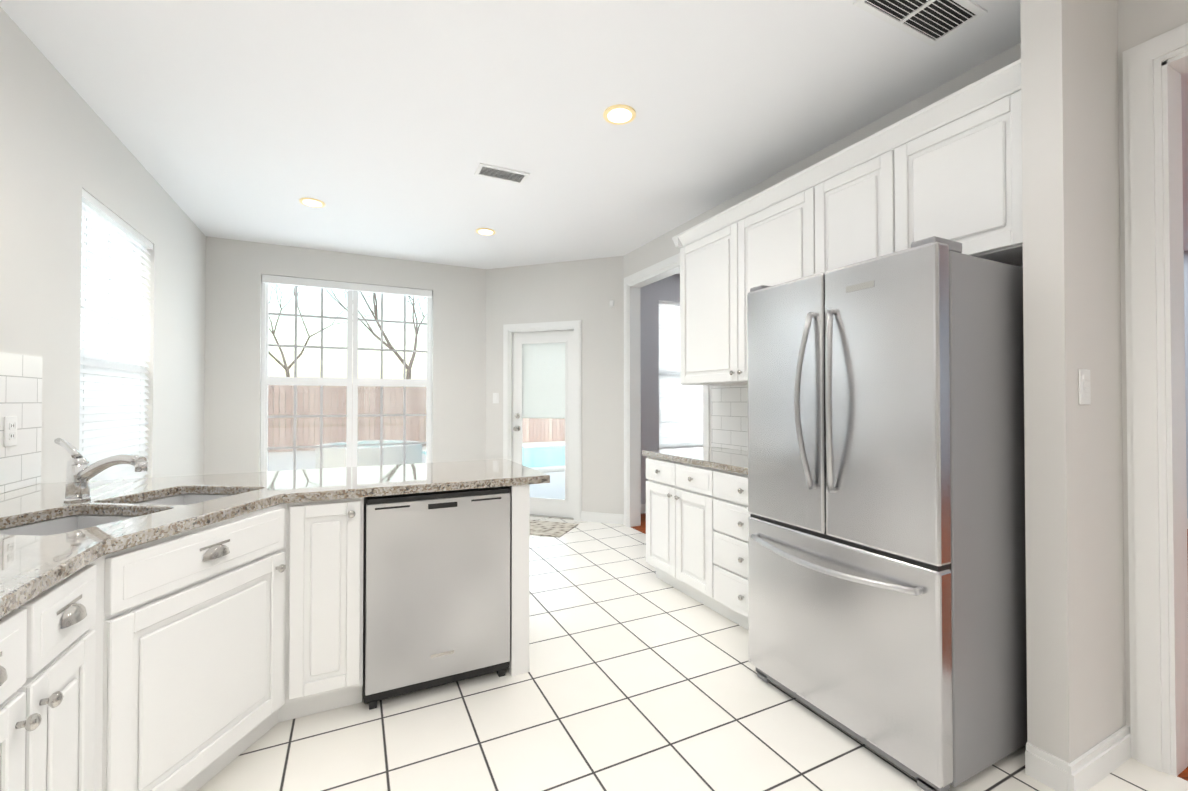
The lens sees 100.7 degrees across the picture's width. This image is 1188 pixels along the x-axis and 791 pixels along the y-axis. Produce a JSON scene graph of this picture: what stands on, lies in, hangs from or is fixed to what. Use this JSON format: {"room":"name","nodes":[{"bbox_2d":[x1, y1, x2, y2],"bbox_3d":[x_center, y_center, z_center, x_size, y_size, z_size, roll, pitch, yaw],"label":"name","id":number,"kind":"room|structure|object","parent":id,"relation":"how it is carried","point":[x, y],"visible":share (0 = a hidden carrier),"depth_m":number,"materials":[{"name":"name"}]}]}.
{"room":"kitchen","nodes":[
{"label":"kitchen","id":0,"kind":"room"},
{"bbox_2d":[0,0,1187,763],"bbox_3d":[2.832,-0.082,3.191,10.620,2.770,8.200,0,-1,-26],"label":"wall","id":1,"kind":"structure","parent":0,"point":[62,146],"depth_m":2.14,"materials":[{"name":"white paint"}]},
{"bbox_2d":[0,352,41,493],"bbox_3d":[-1.575,0.088,0.465,0.008,0.540,3.680,0,-1,-26],"label":"backsplash","id":2,"kind":"structure","parent":1,"relation":"attached to","point":[20,397],"depth_m":1.99,"materials":[{"name":"tile"}]},
{"bbox_2d":[4,416,16,446],"bbox_3d":[-2.279,0.139,1.924,0.008,0.118,0.075,0,-1,-26],"label":"electrical outlet","id":3,"kind":"object","parent":2,"relation":"attached to","point":[10,430],"visible":1,"depth_m":1.92,"materials":[{"name":"white plastic"}]},
{"bbox_2d":[80,207,140,385],"bbox_3d":[-2.809,-0.165,2.853,0.170,1.728,1.030,0,-1,-26],"label":"window","id":4,"kind":"structure","parent":1,"relation":"in","point":[118,234],"depth_m":3.08,"materials":[{"name":"white plastic"}]},
{"bbox_2d":[79,189,152,480],"bbox_3d":[-2.786,-0.177,2.865,0.050,1.702,0.978,0,-1,-26],"label":"window blinds","id":5,"kind":"object","parent":4,"relation":"attached to","point":[113,415],"visible":0.6,"depth_m":2.82,"materials":[{"name":"white plastic"}]},
{"bbox_2d":[261,274,431,471],"bbox_3d":[-2.479,-0.128,5.046,1.610,2.043,0.160,0,-1,-26],"label":"window","id":6,"kind":"structure","parent":1,"relation":"in","point":[352,382],"depth_m":5.05,"materials":[{"name":"glass"}]},
{"bbox_2d":[493,393,498,402],"bbox_3d":[-1.110,0.029,5.552,0.075,0.118,0.010,0,-1,19],"label":"light switch","id":7,"kind":"object","parent":1,"relation":"attached to","point":[495,397],"visible":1,"depth_m":5.55,"materials":[{"name":"white plastic"}]},
{"bbox_2d":[503,320,581,520],"bbox_3d":[-0.576,0.266,5.395,0.690,2.125,0.726,0,-1,-26],"label":"door frame","id":8,"kind":"structure","parent":1,"relation":"attached to","point":[508,329],"depth_m":5.31,"materials":[{"name":"white wood"}]},
{"bbox_2d":[513,330,573,519],"bbox_3d":[-0.553,0.312,5.424,0.753,2.031,0.187,0,-1,19],"label":"door","id":9,"kind":"structure","parent":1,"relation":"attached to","point":[543,374],"depth_m":5.42,"materials":[{"name":"white wood"}]},
{"bbox_2d":[581,511,623,524],"bbox_3d":[0.088,1.274,5.121,0.337,0.102,0.346,0,-1,-26],"label":"baseboard","id":10,"kind":"structure","parent":1,"relation":"attached to","point":[611,518],"depth_m":5.12,"materials":[{"name":"white wood"}]},
{"bbox_2d":[641,504,645,512],"bbox_3d":[1.558,1.284,6.051,2.880,0.102,0.016,0,-1,-26],"label":"baseboard","id":11,"kind":"structure","parent":1,"relation":"attached to","point":[643,506],"depth_m":5.55,"materials":[{"name":"white wood"}]},
{"bbox_2d":[624,253,711,526],"bbox_3d":[0.671,0.052,4.465,0.162,2.530,1.370,0,-1,-26],"label":"door frame","id":12,"kind":"structure","parent":1,"relation":"attached to","point":[670,266],"depth_m":4.97,"materials":[{"name":"white wood"}]},
{"bbox_2d":[657,312,702,448],"bbox_3d":[1.216,-0.235,5.971,1.140,1.738,0.170,0,-1,-26],"label":"room window","id":13,"kind":"structure","parent":1,"relation":"in","point":[680,444],"depth_m":5.84,"materials":[{"name":"white plastic"}]},
{"bbox_2d":[659,300,702,447],"bbox_3d":[1.227,-0.248,5.948,1.088,1.712,0.050,0,-1,-26],"label":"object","id":14,"kind":"structure","parent":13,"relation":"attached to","point":[680,413],"depth_m":5.81,"materials":[{"name":"white plastic"}]},
{"bbox_2d":[711,384,747,450],"bbox_3d":[1.192,0.154,3.252,0.008,0.469,1.265,0,-1,-26],"label":"backsplash","id":15,"kind":"structure","parent":1,"relation":"attached to","point":[729,416],"depth_m":3.63,"materials":[{"name":"tile"}]},
{"bbox_2d":[676,160,823,385],"bbox_3d":[1.057,-0.632,3.141,0.348,1.100,1.241,0,-1,-26],"label":"upper cabinet","id":16,"kind":"object","parent":1,"relation":"attached to","point":[774,236],"depth_m":3.08,"materials":[{"name":"white wood"}]},
{"bbox_2d":[824,133,875,272],"bbox_3d":[1.409,-0.863,2.425,0.348,0.655,0.481,0,-1,-26],"label":"upper cabinet","id":17,"kind":"object","parent":1,"relation":"attached to","point":[850,173],"depth_m":2.38,"materials":[{"name":"white wood"}]},
{"bbox_2d":[876,59,1022,266],"bbox_3d":[1.584,-0.867,2.068,0.348,0.655,0.557,0,-1,-26],"label":"upper cabinet","id":18,"kind":"object","parent":1,"relation":"attached to","point":[949,167],"depth_m":1.95,"materials":[{"name":"white wood"}]},
{"bbox_2d":[1078,369,1090,404],"bbox_3d":[1.644,-0.029,1.647,0.075,0.118,0.008,0,-1,-26],"label":"light switch","id":19,"kind":"object","parent":1,"relation":"attached to","point":[1084,387],"visible":1,"depth_m":1.64,"materials":[{"name":"white plastic"}]},
{"bbox_2d":[1057,725,1130,790],"bbox_3d":[1.719,1.235,1.666,0.446,0.102,0.016,0,-1,-26],"label":"baseboard","id":20,"kind":"structure","parent":1,"relation":"attached to","point":[1092,767],"depth_m":1.63,"materials":[{"name":"white wood"}]},
{"bbox_2d":[1122,23,1187,776],"bbox_3d":[2.232,0.017,1.274,0.162,2.530,1.165,0,-1,-26],"label":"door frame","id":21,"kind":"structure","parent":1,"relation":"attached to","point":[1155,69],"depth_m":1.71,"materials":[{"name":"white wood"}]},
{"bbox_2d":[0,0,1187,273],"bbox_3d":[2.832,-1.517,3.207,10.920,0.100,8.500,0,-1,-26],"label":"ceiling","id":22,"kind":"structure","parent":0,"point":[382,128],"depth_m":2.48,"materials":[{"name":"white paint"}]},
{"bbox_2d":[299,198,324,207],"bbox_3d":[-2.128,-1.456,3.718,0.170,0.010,0.170,0,-1,-26],"label":"recessed light","id":23,"kind":"object","parent":22,"relation":"in","point":[313,202],"visible":0.98,"depth_m":3.70,"materials":[{"name":"beige"}]},
{"bbox_2d":[476,228,494,234],"bbox_3d":[-0.960,-1.449,4.357,0.170,0.010,0.170,0,-1,-26],"label":"recessed light","id":24,"kind":"object","parent":22,"relation":"in","point":[484,231],"visible":0.94,"depth_m":4.33,"materials":[{"name":"beige"}]},
{"bbox_2d":[474,163,529,184],"bbox_3d":[-0.607,-1.460,3.249,0.330,0.010,0.170,0,-1,-26],"label":"ceiling vent","id":25,"kind":"object","parent":22,"relation":"in","point":[500,173],"visible":0.98,"depth_m":3.24,"materials":[{"name":"white metal"}]},
{"bbox_2d":[603,104,635,124],"bbox_3d":[0.134,-1.469,2.576,0.170,0.010,0.170,0,-1,-26],"label":"recessed light","id":26,"kind":"object","parent":22,"relation":"in","point":[620,114],"visible":1,"depth_m":2.56,"materials":[{"name":"beige"}]},
{"bbox_2d":[853,0,986,46],"bbox_3d":[1.246,-1.476,1.874,0.500,0.010,0.200,0,-1,-26],"label":"ceiling vent","id":27,"kind":"object","parent":22,"relation":"in","point":[932,23],"visible":1,"depth_m":1.91,"materials":[{"name":"white metal"}]},
{"bbox_2d":[197,516,1187,790],"bbox_3d":[-0.200,1.337,1.692,3.870,0.100,8.200,0,-1,-26],"label":"floor","id":28,"kind":"structure","parent":0,"point":[639,676],"depth_m":1.92,"materials":[{"name":"white tile"}]},
{"bbox_2d":[0,494,363,790],"bbox_3d":[-0.992,0.838,0.686,1.251,0.874,3.580,0,-1,-26],"label":"base cabinet","id":29,"kind":"object","parent":28,"relation":"on","point":[196,659],"depth_m":1.46,"materials":[{"name":"white wood"}]},
{"bbox_2d":[0,438,307,617],"bbox_3d":[-1.132,0.367,0.679,0.990,0.456,3.680,0,-1,-26],"label":"countertop","id":30,"kind":"structure","parent":29,"relation":"on","point":[106,517],"depth_m":1.66,"materials":[{"name":"stone"}]},
{"bbox_2d":[54,438,146,502],"bbox_3d":[-1.745,0.262,1.738,0.308,0.222,0.212,0,-1,-26],"label":"faucet","id":31,"kind":"object","parent":30,"relation":"on","point":[79,472],"depth_m":1.73,"materials":[{"name":"silver metal"}]},
{"bbox_2d":[292,459,549,502],"bbox_3d":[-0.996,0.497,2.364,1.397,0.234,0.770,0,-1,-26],"label":"countertop","id":32,"kind":"structure","parent":29,"relation":"on","point":[322,484],"depth_m":2.26,"materials":[{"name":"stone"}]},
{"bbox_2d":[363,486,509,709],"bbox_3d":[-0.784,0.860,2.390,0.612,0.868,0.602,0,-1,-26],"label":"dishwasher","id":33,"kind":"object","parent":28,"relation":"on","point":[436,588],"visible":1,"depth_m":2.11,"materials":[{"name":"silver metal"}]},
{"bbox_2d":[530,520,577,536],"bbox_3d":[-0.598,1.317,4.924,0.760,0.008,0.500,0,-1,19],"label":"doormat","id":34,"kind":"object","parent":28,"relation":"on","point":[549,528],"visible":0.5,"depth_m":4.86,"materials":[{"name":"beige fabric"}]},
{"bbox_2d":[646,456,750,630],"bbox_3d":[0.903,0.864,3.086,0.660,0.874,1.235,0,-1,-26],"label":"base cabinet","id":35,"kind":"object","parent":28,"relation":"on","point":[697,532],"visible":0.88,"depth_m":2.96,"materials":[{"name":"white wood"}]},
{"bbox_2d":[642,447,747,474],"bbox_3d":[0.907,0.407,3.111,0.637,0.037,1.263,0,-1,-26],"label":"countertop","id":36,"kind":"structure","parent":35,"relation":"on","point":[729,460],"depth_m":3.15,"materials":[{"name":"stone"}]},
{"bbox_2d":[747,236,1026,790],"bbox_3d":[1.214,0.394,2.068,0.863,1.792,0.835,0,-1,-26],"label":"fridge","id":37,"kind":"object","parent":28,"relation":"on","point":[886,542],"visible":1,"depth_m":1.72,"materials":[{"name":"grey metal"}]},
{"bbox_2d":[631,513,1187,780],"bbox_3d":[4.768,1.359,3.678,6.800,0.100,7.400,0,-1,-26],"label":"floor","id":38,"kind":"structure","parent":0,"point":[1183,774],"depth_m":4.81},
{"label":"outside","id":39,"kind":"structure","parent":0,"visible":0},
{"bbox_2d":[267,411,564,498],"bbox_3d":[-6.436,1.703,24.522,90.000,0.070,90.000,0,-1,-26],"label":"ground","id":40,"kind":"structure","parent":39,"point":[555,490],"depth_m":10.49,"materials":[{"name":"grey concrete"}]},
{"bbox_2d":[95,382,564,451],"bbox_3d":[-3.419,0.625,16.071,39.900,1.880,0.145,0,-1,-26],"label":"fence","id":41,"kind":"object","parent":40,"relation":"on","point":[540,429],"depth_m":14.37,"materials":[{"name":"brown wood"}]},
{"bbox_2d":[269,284,426,429],"bbox_3d":[-10.713,-2.542,19.020,10.760,8.322,13.966,0,-1,-26],"label":"tree","id":42,"kind":"object","parent":40,"relation":"on","point":[388,345],"depth_m":18.42,"materials":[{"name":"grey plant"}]},
{"bbox_2d":[315,440,421,468],"bbox_3d":[-4.240,1.211,9.347,1.840,0.580,1.840,0,-1,-26],"label":"spa","id":43,"kind":"object","parent":40,"relation":"on","point":[363,454],"depth_m":8.64,"materials":[{"name":"teal liquid"}]},
{"bbox_2d":[422,444,564,471],"bbox_3d":[-0.342,1.503,12.754,8.000,0.068,5.100,0,-1,-26],"label":"pool","id":44,"kind":"object","parent":40,"relation":"on","point":[558,452],"depth_m":11.89,"materials":[{"name":"teal liquid"}]}
]}

